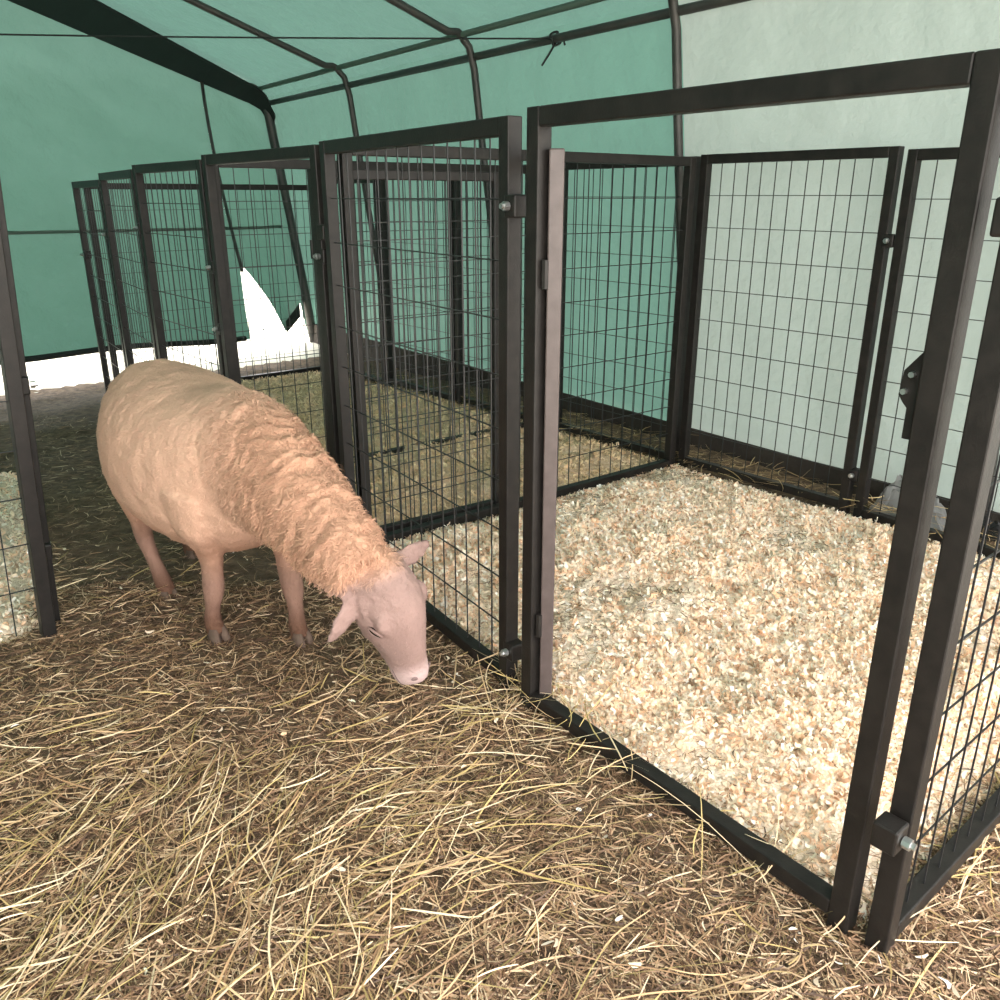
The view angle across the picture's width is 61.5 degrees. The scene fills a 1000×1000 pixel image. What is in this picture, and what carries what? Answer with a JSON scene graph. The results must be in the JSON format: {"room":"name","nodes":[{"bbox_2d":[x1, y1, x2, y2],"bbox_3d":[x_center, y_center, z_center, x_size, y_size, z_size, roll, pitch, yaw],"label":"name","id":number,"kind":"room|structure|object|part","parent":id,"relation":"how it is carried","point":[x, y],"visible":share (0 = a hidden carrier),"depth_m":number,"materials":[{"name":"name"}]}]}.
{"room":"farm building","nodes":[
{"label":"farm building","id":0,"kind":"room"},
{"bbox_2d":[0,0,308,355],"bbox_3d":[-4.078,-2.283,5.712,6.166,3.215,0.919,-14,24,-34],"label":"wall","id":1,"kind":"structure","parent":0,"point":[72,109],"depth_m":6.61,"materials":[{"name":"green fabric"}]},
{"bbox_2d":[0,336,246,364],"bbox_3d":[-4.180,-0.840,5.551,5.122,0.069,0.044,-14,24,-34],"label":"trim","id":2,"kind":"structure","parent":1,"relation":"attached to","point":[93,350],"depth_m":6.29,"materials":[{"name":"black fabric"}]},
{"bbox_2d":[8,0,274,120],"bbox_3d":[-4.144,-3.196,5.445,5.700,1.210,0.663,-14,24,-34],"label":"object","id":3,"kind":"structure","parent":1,"relation":"attached to","point":[89,17],"depth_m":6.50,"materials":[{"name":"black fabric"}]},
{"bbox_2d":[8,225,282,234],"bbox_3d":[-4.090,-1.867,5.914,5.575,0.023,0.242,-15,25,-36],"label":"trim","id":4,"kind":"structure","parent":1,"relation":"attached to","point":[271,226],"depth_m":6.57,"materials":[{"name":"grey metal"}]},
{"bbox_2d":[257,0,605,89],"bbox_3d":[0.285,-2.431,4.161,0.032,0.034,8.188,-14,24,-34],"label":"trim","id":5,"kind":"structure","parent":1,"relation":"attached to","point":[575,4],"depth_m":4.90,"materials":[{"name":"grey metal"}]},
{"bbox_2d":[0,268,319,395],"bbox_3d":[0.000,1.359,0.490,138.000,0.220,138.000,0,20,0],"label":"ground","id":6,"kind":"structure","parent":0,"point":[74,370],"depth_m":7.57,"materials":[{"name":"white snow"}]},
{"bbox_2d":[183,0,999,515],"bbox_3d":[-1.918,-1.282,2.871,6.252,3.173,8.253,-14,24,-34],"label":"frame","id":7,"kind":"object","parent":6,"relation":"on","point":[674,11],"visible":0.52,"depth_m":4.99,"materials":[{"name":"black metal"}]},
{"bbox_2d":[0,30,565,65],"bbox_3d":[-2.193,-2.285,4.214,5.076,0.170,0.081,-1,20,-3],"label":"cord","id":8,"kind":"object","parent":7,"relation":"attached to","point":[556,31],"visible":0.92,"depth_m":4.28,"materials":[{"name":"black plastic"}]},
{"bbox_2d":[98,0,667,96],"bbox_3d":[-1.919,-2.315,2.504,5.673,1.030,8.316,-14,24,-34],"label":"ceiling","id":9,"kind":"structure","parent":0,"point":[259,62],"depth_m":5.46,"materials":[{"name":"green fabric"}]},
{"bbox_2d":[0,354,999,999],"bbox_3d":[-1.651,0.274,3.041,6.391,0.124,7.475,-14,24,-34],"label":"floor","id":10,"kind":"structure","parent":0,"point":[78,401],"depth_m":2.01,"materials":[{"name":"brown soil"}]},
{"bbox_2d":[0,473,38,643],"bbox_3d":[-2.504,0.142,3.246,1.241,0.112,2.897,-12,23,-31],"label":"bed","id":11,"kind":"object","parent":10,"relation":"on","point":[15,584],"visible":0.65,"depth_m":2.92,"materials":[{"name":"beige wood"}]},
{"bbox_2d":[0,470,38,640],"bbox_3d":[-2.498,0.143,3.237,1.230,0.150,2.853,-12,23,-31],"label":"wood shavings","id":12,"kind":"object","parent":11,"relation":"on","point":[3,582],"visible":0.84,"depth_m":3.01},
{"bbox_2d":[0,225,56,639],"bbox_3d":[-1.643,-0.110,2.009,0.988,1.374,0.089,-18,27,-41],"label":"panel","id":13,"kind":"object","parent":10,"relation":"on","point":[9,357],"visible":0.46,"depth_m":2.33,"materials":[{"name":"black metal"}]},
{"bbox_2d":[0,179,60,623],"bbox_3d":[-1.559,-0.358,2.716,0.114,1.361,0.920,-11,23,-28],"label":"panel","id":14,"kind":"object","parent":10,"relation":"on","point":[25,380],"visible":0.29,"depth_m":2.35,"materials":[{"name":"black metal"}]},
{"bbox_2d":[71,180,126,392],"bbox_3d":[-2.440,-1.214,5.183,0.064,1.412,0.876,-13,24,-32],"label":"panel","id":15,"kind":"object","parent":10,"relation":"on","point":[77,185],"visible":0.57,"depth_m":5.29,"materials":[{"name":"black metal"}]},
{"bbox_3d":[-2.437,-1.866,4.964,0.036,0.038,0.779,-13,24,-32],"label":"rail","id":16,"kind":"part","parent":15,"relation":"part of","materials":[{"name":"black metal"}]},
{"bbox_2d":[98,169,157,366],"bbox_3d":[-1.949,-0.999,4.491,0.064,1.412,0.876,-13,23,-31],"label":"panel","id":17,"kind":"object","parent":10,"relation":"on","point":[104,177],"visible":0.55,"depth_m":4.56,"materials":[{"name":"black metal"}]},
{"bbox_3d":[-1.946,-1.651,4.272,0.036,0.038,0.779,-13,23,-31],"label":"rail","id":18,"kind":"part","parent":17,"relation":"part of","materials":[{"name":"black metal"}]},
{"bbox_2d":[83,183,219,379],"bbox_3d":[-2.320,-1.437,5.814,0.838,1.412,0.038,-16,25,-37],"label":"panel","id":19,"kind":"object","parent":10,"relation":"on","point":[164,185],"visible":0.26,"depth_m":5.65,"materials":[{"name":"black metal"}]},
{"bbox_3d":[-2.320,-2.083,5.581,0.762,0.038,0.036,-16,25,-37],"label":"rail","id":20,"kind":"part","parent":19,"relation":"part of","materials":[{"name":"black metal"}]},
{"bbox_2d":[132,159,225,376],"bbox_3d":[-1.436,-0.783,3.841,0.064,1.412,0.839,-16,25,-37],"label":"panel","id":21,"kind":"object","parent":10,"relation":"on","point":[138,170],"visible":0.51,"depth_m":3.78,"materials":[{"name":"black metal"}]},
{"bbox_3d":[-1.434,-1.435,3.622,0.036,0.038,0.742,-16,25,-37],"label":"rail","id":22,"kind":"part","parent":21,"relation":"part of","materials":[{"name":"black metal"}]},
{"bbox_2d":[95,359,429,684],"bbox_3d":[-0.725,0.050,2.423,1.475,0.792,0.515,18,27,41],"label":"sheep","id":23,"kind":"object","parent":10,"relation":"on","point":[208,462],"visible":1,"depth_m":2.14},
{"bbox_2d":[220,184,319,380],"bbox_3d":[-1.670,-1.622,6.327,0.835,1.412,0.038,-16,25,-37],"label":"panel","id":24,"kind":"object","parent":10,"relation":"on","point":[228,187],"visible":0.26,"depth_m":6.27,"materials":[{"name":"black metal"}]},
{"bbox_3d":[-1.670,-2.268,6.094,0.759,0.038,0.036,-16,25,-37],"label":"rail","id":25,"kind":"part","parent":24,"relation":"part of","materials":[{"name":"black metal"}]},
{"bbox_3d":[-1.670,-0.992,6.554,0.759,0.034,0.036,-16,25,-37],"label":"rail","id":26,"kind":"part","parent":24,"relation":"part of","materials":[{"name":"black metal"}]},
{"bbox_2d":[201,144,525,533],"bbox_3d":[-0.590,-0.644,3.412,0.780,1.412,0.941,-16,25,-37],"label":"fence panel","id":27,"kind":"object","parent":10,"relation":"on","point":[317,244],"visible":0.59,"depth_m":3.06,"materials":[{"name":"black metal"}]},
{"bbox_3d":[-0.863,-1.218,2.976,0.036,0.038,0.844,-16,25,-37],"label":"rail","id":28,"kind":"part","parent":27,"relation":"part of","materials":[{"name":"black metal"}]},
{"bbox_3d":[-0.310,-0.521,3.127,0.750,1.314,0.032,-14,24,-33],"label":"door","id":29,"kind":"part","parent":27,"relation":"part of","materials":[{"name":"black metal"}]},
{"bbox_3d":[-0.310,-0.521,3.127,0.692,1.256,0.008,-14,24,-33],"label":"door","id":30,"kind":"part","parent":27,"relation":"part of","materials":[{"name":"black metal"}]},
{"bbox_2d":[378,180,456,402],"bbox_3d":[-0.538,-1.387,5.485,0.039,1.412,0.806,-16,25,-37],"label":"panel","id":31,"kind":"object","parent":10,"relation":"on","point":[382,202],"visible":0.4,"depth_m":5.55,"materials":[{"name":"black metal"}]},
{"bbox_3d":[-0.538,-0.758,5.712,0.036,0.034,0.730,-16,25,-37],"label":"rail","id":32,"kind":"part","parent":31,"relation":"part of","materials":[{"name":"black metal"}]},
{"bbox_2d":[319,115,525,691],"bbox_3d":[-0.259,-0.295,2.419,0.064,1.412,1.089,-13,23,-31],"label":"panel","id":33,"kind":"object","parent":10,"relation":"on","point":[508,128],"visible":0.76,"depth_m":2.19,"materials":[{"name":"black metal"}]},
{"bbox_3d":[-0.258,-0.947,2.203,0.036,0.038,0.984,-13,23,-31],"label":"rail","id":34,"kind":"part","parent":33,"relation":"part of","materials":[{"name":"black metal"}]},
{"bbox_3d":[-0.258,0.329,2.663,0.036,0.034,0.984,-13,23,-31],"label":"rail","id":35,"kind":"part","parent":33,"relation":"part of","materials":[{"name":"black metal"}]},
{"bbox_2d":[337,145,526,543],"bbox_3d":[-0.174,-0.550,3.129,0.848,1.412,0.038,-15,25,-35],"label":"panel","id":36,"kind":"object","parent":10,"relation":"on","point":[414,151],"visible":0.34,"depth_m":2.96,"materials":[{"name":"black metal"}]},
{"bbox_3d":[-0.174,-1.197,2.895,0.772,0.038,0.036,-15,25,-35],"label":"rail","id":37,"kind":"part","parent":36,"relation":"part of","materials":[{"name":"black metal"}]},
{"bbox_3d":[-0.174,0.079,3.356,0.772,0.034,0.036,-15,25,-35],"label":"rail","id":38,"kind":"part","parent":36,"relation":"part of","materials":[{"name":"black metal"}]},
{"bbox_2d":[243,372,656,525],"bbox_3d":[-0.944,-0.451,4.920,1.803,0.113,3.575,-15,25,-36],"label":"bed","id":39,"kind":"object","parent":10,"relation":"on","point":[603,462],"visible":0.16,"depth_m":4.20,"materials":[{"name":"beige wood"}]},
{"bbox_2d":[337,180,386,386],"bbox_3d":[-1.092,-1.588,6.115,0.039,1.412,0.881,-16,25,-37],"label":"panel","id":40,"kind":"object","parent":39,"relation":"on","point":[355,181],"visible":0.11,"depth_m":5.85,"materials":[{"name":"black metal"}]},
{"bbox_3d":[-1.092,-2.234,5.882,0.036,0.038,0.805,-16,25,-37],"label":"rail","id":41,"kind":"part","parent":40,"relation":"part of","materials":[{"name":"black metal"}]},
{"bbox_3d":[-1.092,-0.958,6.342,0.036,0.034,0.805,-16,25,-37],"label":"rail","id":42,"kind":"part","parent":40,"relation":"part of","materials":[{"name":"black metal"}]},
{"bbox_2d":[241,371,654,525],"bbox_3d":[-0.944,-0.456,4.917,1.790,0.149,3.543,-15,25,-36],"label":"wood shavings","id":43,"kind":"object","parent":39,"relation":"on","point":[286,376],"visible":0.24,"depth_m":4.41},
{"bbox_2d":[453,164,525,418],"bbox_3d":[0.017,-1.175,4.859,0.039,1.412,0.881,-16,25,-37],"label":"panel","id":44,"kind":"object","parent":10,"relation":"on","point":[456,184],"visible":0.18,"depth_m":5.12,"materials":[{"name":"black metal"}]},
{"bbox_3d":[0.017,-0.545,5.086,0.036,0.034,0.805,-16,25,-37],"label":"rail","id":45,"kind":"part","parent":44,"relation":"part of","materials":[{"name":"black metal"}]},
{"bbox_2d":[0,409,999,999],"bbox_3d":[-0.780,-0.035,3.856,3.762,0.149,6.761,-15,25,-35],"label":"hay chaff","id":46,"kind":"object","parent":10,"relation":"on","point":[815,992],"visible":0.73,"depth_m":1.66,"materials":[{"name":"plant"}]},
{"bbox_2d":[415,630,940,979],"bbox_3d":[0.330,0.571,1.944,1.295,0.101,0.577,16,25,37],"label":"straw","id":47,"kind":"object","parent":46,"relation":"on","point":[485,676],"visible":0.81,"depth_m":1.98,"materials":[{"name":"beige plant"}]},
{"bbox_2d":[0,533,999,999],"bbox_3d":[0.156,0.558,2.023,3.941,0.096,2.672,0,20,0],"label":"straw","id":48,"kind":"object","parent":10,"relation":"on","point":[376,958],"visible":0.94,"depth_m":1.65,"materials":[{"name":"beige plant"}]},
{"bbox_2d":[0,523,999,999],"bbox_3d":[0.095,0.511,2.225,4.096,0.047,2.554,0,20,0],"label":"chips","id":49,"kind":"object","parent":10,"relation":"on","point":[815,981],"visible":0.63,"depth_m":1.53,"materials":[{"name":"beige wood"}]},
{"bbox_2d":[556,151,696,497],"bbox_3d":[0.494,-0.732,3.631,0.849,1.412,0.064,-15,25,-35],"label":"panel","id":50,"kind":"object","parent":10,"relation":"on","point":[689,163],"visible":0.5,"depth_m":3.69,"materials":[{"name":"black metal"}]},
{"bbox_3d":[0.502,-0.099,3.850,0.772,0.034,0.036,-15,25,-35],"label":"rail","id":51,"kind":"part","parent":50,"relation":"part of","materials":[{"name":"black metal"}]},
{"bbox_3d":[0.502,-1.375,3.390,0.772,0.038,0.036,-15,25,-35],"label":"rail","id":52,"kind":"part","parent":50,"relation":"part of","materials":[{"name":"black metal"}]},
{"bbox_2d":[559,156,700,464],"bbox_3d":[0.590,-0.948,4.216,0.039,1.412,0.863,-16,25,-37],"label":"panel","id":53,"kind":"object","parent":10,"relation":"on","point":[569,166],"visible":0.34,"depth_m":4.20,"materials":[{"name":"black metal"}]},
{"bbox_3d":[0.590,-0.319,4.443,0.036,0.034,0.787,-16,25,-37],"label":"rail","id":54,"kind":"part","parent":53,"relation":"part of","materials":[{"name":"black metal"}]},
{"bbox_3d":[0.590,-1.595,3.983,0.036,0.038,0.787,-16,25,-37],"label":"rail","id":55,"kind":"part","parent":53,"relation":"part of","materials":[{"name":"black metal"}]},
{"bbox_2d":[365,371,996,547],"bbox_3d":[0.406,-0.416,4.735,0.531,0.214,5.440,-16,25,-37],"label":"dry weeds","id":56,"kind":"object","parent":10,"relation":"on","point":[888,507],"visible":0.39,"depth_m":3.93,"materials":[{"name":"plant"}]},
{"bbox_2d":[387,463,999,920],"bbox_3d":[0.770,0.253,2.833,1.902,0.112,2.059,-15,25,-36],"label":"wood shavings","id":57,"kind":"object","parent":10,"relation":"on","point":[680,764],"visible":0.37,"depth_m":2.33},
{"bbox_2d":[423,466,999,907],"bbox_3d":[0.751,0.245,2.817,1.924,0.116,2.069,-16,25,-37],"label":"hay","id":58,"kind":"object","parent":57,"relation":"on","point":[663,470],"visible":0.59,"depth_m":2.53,"materials":[{"name":"plant"}]},
{"bbox_2d":[521,48,999,934],"bbox_3d":[0.250,-0.119,1.919,0.350,1.422,1.543,-6,21,-17],"label":"gate","id":59,"kind":"object","parent":10,"relation":"on","point":[927,390],"visible":0.98,"depth_m":1.40,"materials":[{"name":"black metal"}]},
{"bbox_3d":[0.143,-0.230,2.297,0.032,1.314,0.775,1,20,4],"label":"door","id":60,"kind":"part","parent":59,"relation":"part of","materials":[{"name":"black metal"}]},
{"bbox_3d":[0.351,0.622,1.850,0.036,0.034,0.847,-15,25,-35],"label":"rail","id":61,"kind":"part","parent":59,"relation":"part of","materials":[{"name":"black metal"}]},
{"bbox_3d":[0.351,-0.663,1.386,0.036,0.038,0.847,-15,25,-35],"label":"rail","id":62,"kind":"part","parent":59,"relation":"part of","materials":[{"name":"black metal"}]},
{"bbox_3d":[0.600,-0.157,1.226,0.008,0.138,0.033,-15,25,-35],"label":"latch plate","id":63,"kind":"part","parent":59,"relation":"part of","materials":[{"name":"black metal"}]},
{"bbox_2d":[678,146,904,513],"bbox_3d":[1.165,-0.715,3.554,0.064,1.412,0.902,-16,25,-37],"label":"panel","id":64,"kind":"object","parent":10,"relation":"on","point":[885,238],"visible":0.93,"depth_m":3.47,"materials":[{"name":"black metal"}]},
{"bbox_3d":[1.164,-0.091,3.797,0.036,0.034,0.799,-16,25,-37],"label":"rail","id":65,"kind":"part","parent":64,"relation":"part of","materials":[{"name":"black metal"}]},
{"bbox_3d":[1.164,-1.367,3.337,0.036,0.038,0.799,-16,25,-37],"label":"rail","id":66,"kind":"part","parent":64,"relation":"part of","materials":[{"name":"black metal"}]},
{"bbox_2d":[869,474,946,530],"bbox_3d":[1.680,-0.021,3.416,0.100,0.225,0.318,-16,25,-37],"label":"rock","id":67,"kind":"object","parent":10,"relation":"on","point":[891,493],"visible":0.36,"depth_m":3.44,"materials":[{"name":"grey stone"}]},
{"bbox_2d":[853,147,999,559],"bbox_3d":[1.727,-0.461,2.887,0.064,1.412,0.908,-14,24,-34],"label":"panel","id":68,"kind":"object","parent":10,"relation":"on","point":[915,157],"visible":0.66,"depth_m":3.15,"materials":[{"name":"black metal"}]},
{"bbox_3d":[1.730,0.164,3.128,0.036,0.034,0.812,-14,24,-34],"label":"rail","id":69,"kind":"part","parent":68,"relation":"part of","materials":[{"name":"black metal"}]},
{"bbox_3d":[1.730,-1.112,2.668,0.036,0.038,0.812,-14,24,-34],"label":"rail","id":70,"kind":"part","parent":68,"relation":"part of","materials":[{"name":"black metal"}]},
{"bbox_2d":[864,197,999,957],"bbox_3d":[1.123,0.005,1.594,1.303,1.419,0.064,-16,25,-37],"label":"panel","id":71,"kind":"object","parent":10,"relation":"on","point":[895,900],"visible":1,"depth_m":1.32,"materials":[{"name":"black metal"}]},
{"bbox_3d":[1.136,0.629,1.846,1.174,0.034,0.036,-16,25,-37],"label":"rail","id":72,"kind":"part","parent":71,"relation":"part of","materials":[{"name":"black metal"}]},
{"bbox_2d":[980,516,999,542],"bbox_3d":[1.909,0.102,3.287,0.080,0.083,0.298,-16,25,-37],"label":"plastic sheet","id":73,"kind":"object","parent":10,"relation":"on","point":[994,526],"visible":0.23,"depth_m":3.25,"materials":[{"name":"black plastic"}]},
{"bbox_2d":[268,0,999,512],"bbox_3d":[0.491,-1.489,4.659,0.347,2.022,8.313,-14,24,-33],"label":"wall","id":74,"kind":"structure","parent":0,"point":[753,39],"depth_m":3.88,"materials":[{"name":"green fabric"}]},
{"bbox_2d":[286,303,300,331],"bbox_3d":[-1.861,-1.647,7.569,0.001,0.155,0.835,-2,20,-4],"label":"trim","id":75,"kind":"structure","parent":74,"relation":"attached to","point":[293,315],"depth_m":7.58,"materials":[{"name":"black fabric"}]},
{"bbox_2d":[314,325,999,521],"bbox_3d":[0.603,-0.477,5.046,0.057,0.211,8.212,-14,24,-34],"label":"baseboard","id":76,"kind":"structure","parent":74,"relation":"attached to","point":[766,457],"depth_m":4.41,"materials":[{"name":"black wood"}]}
]}

